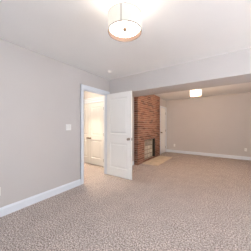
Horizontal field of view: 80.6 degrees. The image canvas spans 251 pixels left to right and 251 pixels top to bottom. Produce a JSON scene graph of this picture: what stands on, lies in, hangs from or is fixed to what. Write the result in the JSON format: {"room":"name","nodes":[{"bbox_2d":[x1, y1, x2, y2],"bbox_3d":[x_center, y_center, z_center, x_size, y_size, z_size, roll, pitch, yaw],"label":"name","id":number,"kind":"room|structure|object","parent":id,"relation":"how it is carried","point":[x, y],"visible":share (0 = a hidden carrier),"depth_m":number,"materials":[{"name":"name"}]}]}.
{"room":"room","nodes":[
{"label":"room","id":0,"kind":"room"},
{"bbox_2d":[0,39,109,207],"bbox_3d":[-1.869,0.030,1.881,0.095,2.440,4.965,0,0,35],"label":"wall","id":1,"kind":"structure","parent":0,"point":[40,94],"depth_m":2.41,"materials":[{"name":"beige paint"}]},
{"bbox_2d":[0,179,80,216],"bbox_3d":[-2.084,1.188,1.474,0.015,0.125,4.010,0,0,35],"label":"baseboard","id":2,"kind":"structure","parent":1,"relation":"attached to","point":[13,207],"depth_m":2.39,"materials":[{"name":"white paint"}]},
{"bbox_2d":[66,124,70,129],"bbox_3d":[-1.108,0.035,2.884,0.014,0.116,0.116,0,0,35],"label":"light switch","id":3,"kind":"object","parent":1,"relation":"attached to","point":[68,126],"visible":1,"depth_m":2.88,"materials":[{"name":"white plastic"}]},
{"bbox_2d":[80,84,109,184],"bbox_3d":[-0.721,0.188,3.518,0.119,2.125,0.913,0,0,35],"label":"door frame","id":4,"kind":"structure","parent":1,"relation":"attached to","point":[82,87],"depth_m":3.17,"materials":[{"name":"white paint"}]},
{"bbox_2d":[107,91,131,179],"bbox_3d":[-0.160,0.223,3.583,0.756,2.030,0.169,0,0,35],"label":"door","id":5,"kind":"structure","parent":1,"relation":"in","point":[119,105],"depth_m":3.55,"materials":[{"name":"white paint"}]},
{"bbox_2d":[84,91,103,103],"bbox_3d":[-1.210,0.030,4.888,2.245,2.440,0.120,0,0,35],"label":"wall","id":6,"kind":"structure","parent":0,"point":[87,95],"depth_m":4.76,"materials":[{"name":"beige paint"}]},
{"bbox_2d":[84,104,88,162],"bbox_3d":[-1.447,0.260,4.967,0.650,1.940,0.100,0,0,35],"label":"door","id":7,"kind":"structure","parent":6,"relation":"in","point":[86,106],"depth_m":4.88,"materials":[{"name":"white paint"}]},
{"bbox_2d":[84,96,103,101],"bbox_3d":[-1.204,-0.828,4.778,1.540,0.075,0.055,0,0,35],"label":"trim","id":8,"kind":"structure","parent":6,"relation":"attached to","point":[101,97],"depth_m":4.61,"materials":[{"name":"white paint"}]},
{"bbox_2d":[84,99,103,103],"bbox_3d":[-1.179,0.230,4.779,1.430,2.040,0.024,0,0,35],"label":"door frame","id":9,"kind":"structure","parent":6,"relation":"attached to","point":[100,100],"depth_m":4.63,"materials":[{"name":"white paint"}]},
{"bbox_2d":[89,102,103,165],"bbox_3d":[-0.909,0.260,4.595,0.650,1.940,0.100,0,0,35],"label":"door","id":10,"kind":"structure","parent":6,"relation":"in","point":[96,110],"depth_m":4.62,"materials":[{"name":"white paint"}]},
{"bbox_2d":[0,152,250,250],"bbox_3d":[0.470,1.300,2.655,7.750,0.100,9.200,0,0,35],"label":"floor","id":11,"kind":"structure","parent":0,"point":[186,202],"depth_m":2.13,"materials":[{"name":"beige carpet"}]},
{"bbox_2d":[134,95,159,164],"bbox_3d":[0.854,0.031,5.447,0.141,2.438,1.832,0,0,35],"label":"brick fireplace","id":12,"kind":"object","parent":11,"relation":"on","point":[146,108],"visible":0.96,"depth_m":5.21,"materials":[{"name":"brick"}]},
{"bbox_2d":[142,156,171,165],"bbox_3d":[1.181,1.241,5.312,0.546,0.018,1.480,0,0,35],"label":"hearth slab","id":13,"kind":"object","parent":11,"relation":"on","point":[158,160],"visible":0.98,"depth_m":5.21,"materials":[{"name":"beige stone"}]},
{"bbox_2d":[0,0,250,99],"bbox_3d":[0.470,-1.240,2.655,7.750,0.100,9.200,0,0,35],"label":"ceiling","id":14,"kind":"structure","parent":0,"point":[74,33],"depth_m":1.94,"materials":[{"name":"white paint"}]},
{"bbox_2d":[108,0,141,41],"bbox_3d":[-0.007,-1.026,1.369,0.310,0.328,0.310,0,0,35],"label":"drum ceiling light","id":15,"kind":"object","parent":14,"relation":"attached to","point":[124,18],"visible":1,"depth_m":1.29,"materials":[{"name":"white paint"}]},
{"bbox_2d":[109,21,139,37],"bbox_3d":[-0.007,-0.899,1.369,0.288,0.006,0.288,0,0,35],"label":"diffuser","id":16,"kind":"object","parent":15,"relation":"attached to","point":[121,29],"depth_m":1.38,"materials":[{"name":"beige glass"}]},
{"bbox_2d":[110,48,250,96],"bbox_3d":[1.872,-0.998,2.669,5.160,0.384,0.600,0,0,35],"label":"ceiling beam","id":17,"kind":"structure","parent":14,"relation":"attached to","point":[237,62],"depth_m":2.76,"materials":[{"name":"beige paint"}]},
{"bbox_2d":[190,89,201,96],"bbox_3d":[2.031,-1.026,4.286,0.310,0.328,0.311,0,0,35],"label":"drum ceiling light","id":18,"kind":"object","parent":14,"relation":"attached to","point":[197,92],"visible":0.88,"depth_m":4.18,"materials":[{"name":"white paint"}]},
{"bbox_2d":[132,97,165,160],"bbox_3d":[0.726,0.030,5.497,0.245,2.440,3.935,0,0,35],"label":"wall","id":19,"kind":"structure","parent":0,"point":[162,101],"depth_m":4.71,"materials":[{"name":"beige paint"}]},
{"bbox_2d":[161,108,165,153],"bbox_3d":[1.713,0.228,6.681,0.100,2.020,0.668,0,0,35],"label":"door","id":20,"kind":"structure","parent":19,"relation":"in","point":[163,111],"depth_m":6.74,"materials":[{"name":"white paint"}]},
{"bbox_2d":[160,106,166,153],"bbox_3d":[1.706,0.200,6.676,0.024,2.100,0.780,0,0,35],"label":"door frame","id":21,"kind":"structure","parent":19,"relation":"attached to","point":[160,106],"depth_m":6.53,"materials":[{"name":"white paint"}]},
{"bbox_2d":[166,92,250,156],"bbox_3d":[3.989,0.030,5.704,5.375,2.440,0.120,0,0,35],"label":"wall","id":22,"kind":"structure","parent":0,"point":[219,124],"depth_m":5.96,"materials":[{"name":"beige paint"}]},
{"bbox_2d":[167,149,250,160],"bbox_3d":[4.002,1.188,5.612,5.010,0.125,0.015,0,0,35],"label":"baseboard","id":23,"kind":"structure","parent":22,"relation":"attached to","point":[168,150],"depth_m":5.97,"materials":[{"name":"white paint"}]}
]}

